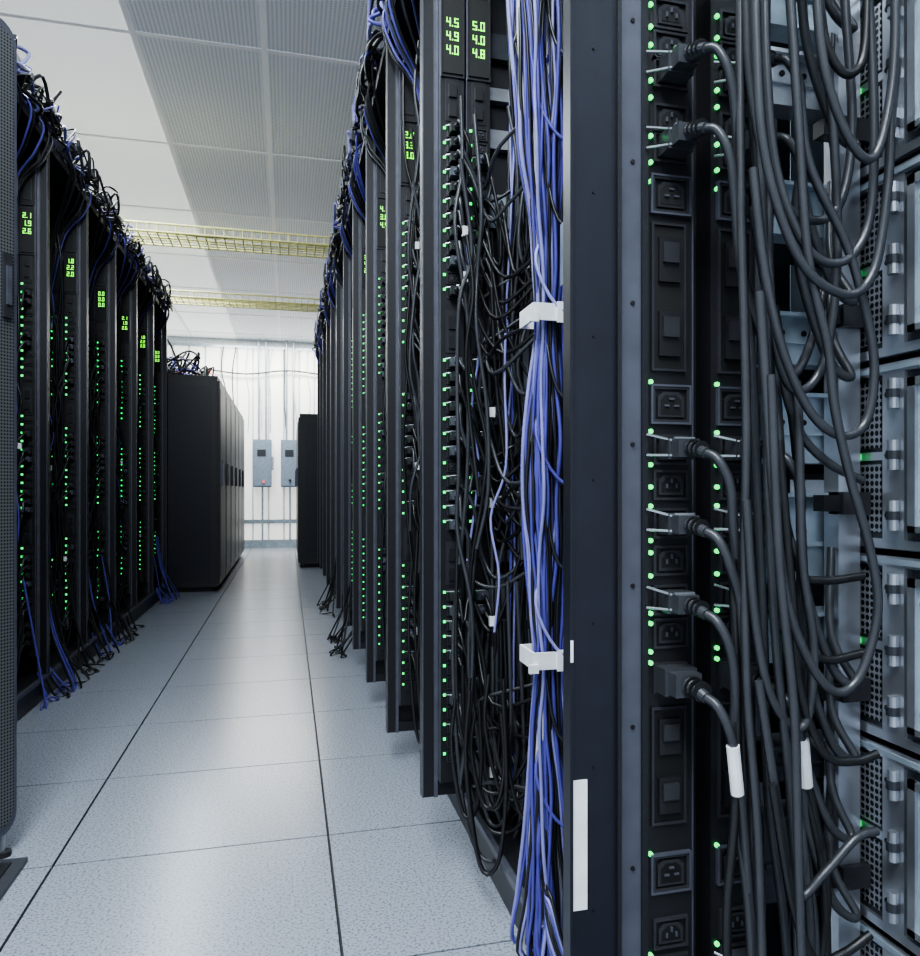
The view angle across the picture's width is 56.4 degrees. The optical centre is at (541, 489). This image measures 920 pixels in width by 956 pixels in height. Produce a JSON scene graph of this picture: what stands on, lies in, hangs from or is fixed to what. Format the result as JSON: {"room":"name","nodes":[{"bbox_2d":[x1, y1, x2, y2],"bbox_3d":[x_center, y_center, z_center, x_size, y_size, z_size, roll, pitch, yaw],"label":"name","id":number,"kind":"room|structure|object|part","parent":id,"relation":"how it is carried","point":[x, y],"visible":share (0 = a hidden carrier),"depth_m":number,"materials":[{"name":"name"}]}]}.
{"room":"server room","nodes":[
{"label":"server room","id":0,"kind":"room"},
{"bbox_2d":[0,0,385,342],"bbox_3d":[-1.471,-2.264,4.935,6.828,0.086,16.328,0,0,-17],"label":"ceiling","id":1,"kind":"structure","parent":0,"point":[235,114],"depth_m":5.13,"materials":[{"name":"paint"}]},
{"bbox_2d":[123,219,332,258],"bbox_3d":[-1.797,-1.896,5.496,3.104,0.662,0.314,0,0,-17],"label":"cable tray","id":2,"kind":"object","parent":1,"relation":"hanging from","point":[214,239],"visible":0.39,"depth_m":5.40,"materials":[{"name":"metal"}]},
{"bbox_2d":[166,289,319,311],"bbox_3d":[-2.417,-1.931,7.575,3.104,0.592,0.314,0,0,-17],"label":"cable tray","id":3,"kind":"object","parent":1,"relation":"hanging from","point":[233,303],"visible":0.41,"depth_m":7.48,"materials":[{"name":"metal"}]},
{"bbox_2d":[167,336,316,548],"bbox_3d":[-3.809,-0.695,12.777,7.000,3.225,0.135,0,0,-17],"label":"wall","id":4,"kind":"structure","parent":0,"point":[276,497],"depth_m":12.63,"materials":[{"name":"paint"}]},
{"bbox_2d":[253,340,273,540],"bbox_3d":[-4.095,-0.735,12.527,0.290,2.965,0.170,0,0,-17],"label":"electrical box","id":5,"kind":"object","parent":4,"relation":"attached to","point":[263,461],"visible":1,"depth_m":12.48,"materials":[{"name":"paint"}]},
{"bbox_2d":[211,346,316,432],"bbox_3d":[-4.061,-1.467,12.573,1.803,1.252,0.046,0,0,-17],"label":"wiring","id":6,"kind":"object","parent":4,"relation":"attached to","point":[284,370],"visible":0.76,"depth_m":12.57,"materials":[{"name":"grey plastic"}]},
{"bbox_2d":[244,540,295,547],"bbox_3d":[-3.790,0.803,12.712,6.800,0.110,0.030,0,0,-17],"label":"baseboard","id":7,"kind":"structure","parent":4,"relation":"attached to","point":[265,543],"depth_m":12.63,"materials":[{"name":"grey metal"}]},
{"bbox_2d":[281,341,295,539],"bbox_3d":[-3.721,-0.735,12.639,0.290,2.965,0.170,0,0,-17],"label":"electrical box","id":8,"kind":"object","parent":4,"relation":"attached to","point":[288,447],"visible":0.88,"depth_m":12.59,"materials":[{"name":"paint"}]},
{"bbox_2d":[0,547,525,955],"bbox_3d":[-1.471,0.888,4.935,6.800,0.060,16.300,0,0,-17],"label":"floor","id":9,"kind":"structure","parent":0,"point":[226,783],"depth_m":2.27,"materials":[{"name":"tile"}]},
{"bbox_2d":[0,834,11,859],"bbox_3d":[-1.265,0.833,1.993,0.039,0.050,0.039,0,0,15],"label":"rack foot","id":10,"kind":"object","parent":9,"relation":"on","point":[5,852],"depth_m":1.99,"materials":[{"name":"metal"}]},
{"bbox_2d":[0,857,27,900],"bbox_3d":[-1.284,0.850,1.673,0.355,0.015,0.500,0,0,-17],"label":"floor plate","id":11,"kind":"object","parent":9,"relation":"on","point":[10,869],"visible":1,"depth_m":1.89,"materials":[{"name":"grey metal"}]},
{"bbox_2d":[13,34,62,721],"bbox_3d":[-2.398,-0.425,3.064,1.054,2.566,0.766,0,0,-17],"label":"rack","id":12,"kind":"object","parent":9,"relation":"on","point":[35,116],"visible":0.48,"depth_m":3.47,"materials":[{"name":"grey metal"}]},
{"bbox_3d":[-2.423,-0.297,3.055,1.002,2.310,0.720,0,0,-17],"label":"frame","id":13,"kind":"part","parent":12,"relation":"part of","materials":[{"name":"grey metal"}]},
{"bbox_2d":[45,123,98,694],"bbox_3d":[-2.606,-0.432,3.753,1.069,2.580,0.774,0,0,-17],"label":"rack","id":14,"kind":"object","parent":9,"relation":"on","point":[69,203],"visible":0.43,"depth_m":4.15,"materials":[{"name":"grey metal"}]},
{"bbox_2d":[84,175,124,660],"bbox_3d":[-2.806,-0.436,4.441,1.059,2.588,0.770,0,0,-17],"label":"rack","id":15,"kind":"object","parent":9,"relation":"on","point":[103,244],"visible":0.23,"depth_m":4.84,"materials":[{"name":"grey metal"}]},
{"bbox_2d":[109,222,145,637],"bbox_3d":[-3.015,-0.425,5.134,1.054,2.566,0.766,0,0,-17],"label":"rack","id":16,"kind":"object","parent":9,"relation":"on","point":[128,256],"visible":0.27,"depth_m":5.53,"materials":[{"name":"grey metal"}]},
{"bbox_3d":[-3.040,-0.297,5.125,1.002,2.310,0.720,0,0,-17],"label":"frame","id":17,"kind":"part","parent":16,"relation":"part of","materials":[{"name":"grey metal"}]},
{"bbox_2d":[135,256,160,619],"bbox_3d":[-3.223,-0.432,5.823,1.069,2.580,0.774,0,0,-17],"label":"rack","id":18,"kind":"object","parent":9,"relation":"on","point":[147,283],"visible":0.2,"depth_m":6.23,"materials":[{"name":"grey metal"}]},
{"bbox_3d":[-3.246,-0.297,5.815,1.002,2.310,0.720,0,0,-17],"label":"frame","id":19,"kind":"part","parent":18,"relation":"part of","materials":[{"name":"grey metal"}]},
{"bbox_2d":[152,278,172,604],"bbox_3d":[-3.423,-0.436,6.511,1.059,2.588,0.770,0,0,-17],"label":"rack","id":20,"kind":"object","parent":9,"relation":"on","point":[161,317],"visible":0.2,"depth_m":6.92,"materials":[{"name":"grey metal"}]},
{"bbox_3d":[-3.451,-0.297,6.505,1.002,2.310,0.720,0,0,-17],"label":"frame","id":21,"kind":"part","parent":20,"relation":"part of","materials":[{"name":"grey metal"}]},
{"bbox_2d":[22,536,351,710],"bbox_3d":[-1.894,0.616,5.236,1.370,0.517,3.667,0,0,-17],"label":"cord","id":22,"kind":"object","parent":9,"relation":"on","point":[54,633],"visible":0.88,"depth_m":4.36,"materials":[{"name":"blue plastic"}]},
{"bbox_2d":[166,339,225,592],"bbox_3d":[-3.238,-0.218,7.395,0.927,2.153,0.748,0,0,-17],"label":"tall cabinet","id":23,"kind":"object","parent":9,"relation":"on","point":[196,401],"visible":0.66,"depth_m":7.13,"materials":[{"name":"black metal"}]},
{"bbox_3d":[-2.816,-0.062,7.524,0.045,1.720,0.670,0,0,-17],"label":"door","id":24,"kind":"part","parent":23,"relation":"part of","materials":[{"name":"grey metal"}]},
{"bbox_2d":[167,367,230,575],"bbox_3d":[-3.443,-0.195,8.082,0.927,2.107,0.733,0,0,-17],"label":"tall cabinet","id":25,"kind":"object","parent":9,"relation":"on","point":[228,404],"visible":0.03,"depth_m":8.19,"materials":[{"name":"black metal"}]},
{"bbox_3d":[-3.019,-0.062,8.204,0.045,1.720,0.670,0,0,-17],"label":"door","id":26,"kind":"part","parent":25,"relation":"part of","materials":[{"name":"grey metal"}]},
{"bbox_2d":[208,366,234,568],"bbox_3d":[-3.644,-0.195,8.758,0.927,2.107,0.747,0,0,-17],"label":"tall cabinet","id":27,"kind":"object","parent":9,"relation":"on","point":[231,400],"visible":0.02,"depth_m":8.78,"materials":[{"name":"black metal"}]},
{"bbox_3d":[-3.222,-0.062,8.885,0.045,1.720,0.670,0,0,-17],"label":"door","id":28,"kind":"part","parent":27,"relation":"part of","materials":[{"name":"grey metal"}]},
{"bbox_2d":[233,402,237,562],"bbox_3d":[-3.848,-0.167,9.441,0.927,2.050,0.756,0,0,-17],"label":"tall cabinet","id":29,"kind":"object","parent":9,"relation":"on","point":[236,409],"visible":0.02,"depth_m":9.47,"materials":[{"name":"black metal"}]},
{"bbox_3d":[-3.425,-0.062,9.565,0.045,1.720,0.670,0,0,-17],"label":"door","id":30,"kind":"part","parent":29,"relation":"part of","materials":[{"name":"grey metal"}]},
{"bbox_2d":[237,408,241,557],"bbox_3d":[-4.050,-0.052,10.119,0.927,1.820,0.712,0,0,-17],"label":"tall cabinet","id":31,"kind":"object","parent":9,"relation":"on","point":[239,414],"visible":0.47,"depth_m":10.05,"materials":[{"name":"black metal"}]},
{"bbox_2d":[240,413,243,552],"bbox_3d":[-4.253,-0.052,10.799,0.927,1.820,0.712,0,0,-17],"label":"tall cabinet","id":32,"kind":"object","parent":9,"relation":"on","point":[240,413],"visible":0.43,"depth_m":10.72,"materials":[{"name":"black metal"}]},
{"bbox_3d":[-3.831,-0.062,10.926,0.045,1.720,0.670,0,0,-17],"label":"door","id":33,"kind":"part","parent":32,"relation":"part of","materials":[{"name":"grey metal"}]},
{"bbox_2d":[295,432,296,546],"bbox_3d":[-2.760,0.008,11.166,0.919,1.700,0.702,0,0,-17],"label":"tall cabinet","id":34,"kind":"object","parent":9,"relation":"on","point":[296,432],"visible":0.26,"depth_m":10.95,"materials":[{"name":"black metal"}]},
{"bbox_2d":[296,414,319,566],"bbox_3d":[-2.361,0.008,9.824,0.919,1.700,0.702,0,0,-17],"label":"tall cabinet","id":35,"kind":"object","parent":9,"relation":"on","point":[306,470],"visible":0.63,"depth_m":9.39,"materials":[{"name":"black metal"}]},
{"bbox_3d":[-2.780,-0.002,9.700,0.045,1.600,0.660,0,0,-17],"label":"door","id":36,"kind":"part","parent":35,"relation":"part of","materials":[{"name":"grey metal"}]},
{"bbox_2d":[312,336,319,561],"bbox_3d":[-1.834,-0.434,8.851,1.058,2.585,0.762,0,0,-17],"label":"rack","id":37,"kind":"object","parent":9,"relation":"on","point":[317,350],"visible":0.02,"depth_m":9.03,"materials":[{"name":"grey metal"}]},
{"bbox_3d":[-1.806,-0.297,8.860,1.000,2.310,0.720,0,0,-17],"label":"frame","id":38,"kind":"part","parent":37,"relation":"part of","materials":[{"name":"grey metal"}]},
{"bbox_2d":[314,314,322,567],"bbox_3d":[-1.622,-0.405,8.146,1.055,2.526,0.770,0,0,-17],"label":"rack","id":39,"kind":"object","parent":9,"relation":"on","point":[317,333],"visible":0.03,"depth_m":8.33,"materials":[{"name":"grey metal"}]},
{"bbox_3d":[-1.597,-0.297,8.156,1.000,2.310,0.720,0,0,-17],"label":"frame","id":40,"kind":"part","parent":39,"relation":"part of","materials":[{"name":"grey metal"}]},
{"bbox_2d":[317,289,325,575],"bbox_3d":[-1.412,-0.424,7.444,1.054,2.564,0.773,0,0,-17],"label":"rack","id":41,"kind":"object","parent":9,"relation":"on","point":[321,317],"visible":0.08,"depth_m":7.62,"materials":[{"name":"grey metal"}]},
{"bbox_3d":[-1.387,-0.297,7.451,1.000,2.310,0.720,0,0,-17],"label":"frame","id":42,"kind":"part","parent":41,"relation":"part of","materials":[{"name":"grey metal"}]},
{"bbox_2d":[319,283,330,584],"bbox_3d":[-1.204,-0.434,6.738,1.058,2.585,0.762,0,0,-17],"label":"rack","id":43,"kind":"object","parent":9,"relation":"on","point":[326,302],"visible":0.05,"depth_m":6.92,"materials":[{"name":"grey metal"}]},
{"bbox_3d":[-1.177,-0.297,6.747,1.000,2.310,0.720,0,0,-17],"label":"frame","id":44,"kind":"part","parent":43,"relation":"part of","materials":[{"name":"grey metal"}]},
{"bbox_2d":[323,249,335,594],"bbox_3d":[-0.992,-0.405,6.032,1.055,2.526,0.770,0,0,-17],"label":"rack","id":45,"kind":"object","parent":9,"relation":"on","point":[329,278],"visible":0.04,"depth_m":6.21,"materials":[{"name":"grey metal"}]},
{"bbox_3d":[-0.967,-0.297,6.043,1.000,2.310,0.720,0,0,-17],"label":"frame","id":46,"kind":"part","parent":45,"relation":"part of","materials":[{"name":"grey metal"}]},
{"bbox_2d":[329,201,342,608],"bbox_3d":[-0.782,-0.424,5.331,1.054,2.564,0.773,0,0,-17],"label":"rack","id":47,"kind":"object","parent":9,"relation":"on","point":[335,244],"visible":0.05,"depth_m":5.51,"materials":[{"name":"grey metal"}]},
{"bbox_3d":[-0.757,-0.297,5.338,1.000,2.310,0.720,0,0,-17],"label":"frame","id":48,"kind":"part","parent":47,"relation":"part of","materials":[{"name":"grey metal"}]},
{"bbox_2d":[332,173,353,625],"bbox_3d":[-0.574,-0.434,4.625,1.058,2.585,0.762,0,0,-17],"label":"rack","id":49,"kind":"object","parent":9,"relation":"on","point":[344,209],"visible":0.06,"depth_m":4.80,"materials":[{"name":"grey metal"}]},
{"bbox_3d":[-0.547,-0.297,4.634,1.000,2.310,0.720,0,0,-17],"label":"frame","id":50,"kind":"part","parent":49,"relation":"part of","materials":[{"name":"grey metal"}]},
{"bbox_2d":[341,97,366,649],"bbox_3d":[-0.362,-0.405,3.919,1.055,2.526,0.770,0,0,-17],"label":"rack","id":51,"kind":"object","parent":9,"relation":"on","point":[354,166],"visible":0.07,"depth_m":4.09,"materials":[{"name":"grey metal"}]},
{"bbox_3d":[-0.337,-0.297,3.930,1.000,2.310,0.720,0,0,-17],"label":"frame","id":52,"kind":"part","parent":51,"relation":"part of","materials":[{"name":"grey metal"}]},
{"bbox_2d":[355,0,419,738],"bbox_3d":[-0.152,-0.424,3.218,1.054,2.564,0.773,0,0,-17],"label":"rack","id":53,"kind":"object","parent":9,"relation":"on","point":[373,96],"visible":0.14,"depth_m":3.38,"materials":[{"name":"grey metal"}]},
{"bbox_2d":[367,0,492,831],"bbox_3d":[0.056,-0.434,2.512,1.058,2.585,0.762,0,0,-17],"label":"rack","id":54,"kind":"object","parent":9,"relation":"on","point":[401,36],"visible":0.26,"depth_m":2.68,"materials":[{"name":"grey metal"}]},
{"bbox_2d":[420,0,823,948],"bbox_3d":[0.252,-0.443,1.857,1.055,2.603,0.659,0,0,-17],"label":"rack","id":55,"kind":"object","parent":9,"relation":"on","point":[476,283],"visible":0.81,"depth_m":1.96,"materials":[{"name":"grey metal"}]},
{"bbox_3d":[0.278,-0.297,1.869,1.000,2.310,0.610,0,0,-17],"label":"frame","id":56,"kind":"part","parent":55,"relation":"part of","materials":[{"name":"grey metal"}]},
{"bbox_2d":[563,0,919,955],"bbox_3d":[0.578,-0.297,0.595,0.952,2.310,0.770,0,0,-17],"label":"rack","id":57,"kind":"object","parent":9,"relation":"on","point":[675,188],"visible":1,"depth_m":0.80,"materials":[{"name":"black metal"}]},
{"bbox_2d":[506,0,562,955],"bbox_3d":[0.041,-0.327,1.416,0.212,2.211,0.240,0,0,-17],"label":"cable bundle","id":58,"kind":"object","parent":57,"relation":"attached to","point":[538,96],"depth_m":1.40,"materials":[{"name":"blue plastic"}]},
{"bbox_3d":[0.479,-0.297,1.293,0.802,2.310,0.565,0,0,-17],"label":"frame","id":59,"kind":"part","parent":57,"relation":"part of","materials":[{"name":"grey metal"}]},
{"bbox_3d":[-1.781,-0.425,0.994,1.054,2.566,0.766,0,0,-17],"label":"rack","id":60,"kind":"object","parent":9,"relation":"on","visible":0},
{"bbox_2d":[0,18,16,836],"bbox_3d":[-1.328,-0.144,1.739,0.044,1.905,0.585,0,0,15],"label":"door","id":61,"kind":"structure","parent":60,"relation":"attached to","point":[8,49],"depth_m":1.99,"materials":[{"name":"grey metal"}]},
{"bbox_3d":[-1.244,-0.477,1.984,0.012,0.150,0.023,0,0,15],"label":"handle","id":62,"kind":"part","parent":61,"relation":"part of","materials":[{"name":"grey metal"}]}
]}

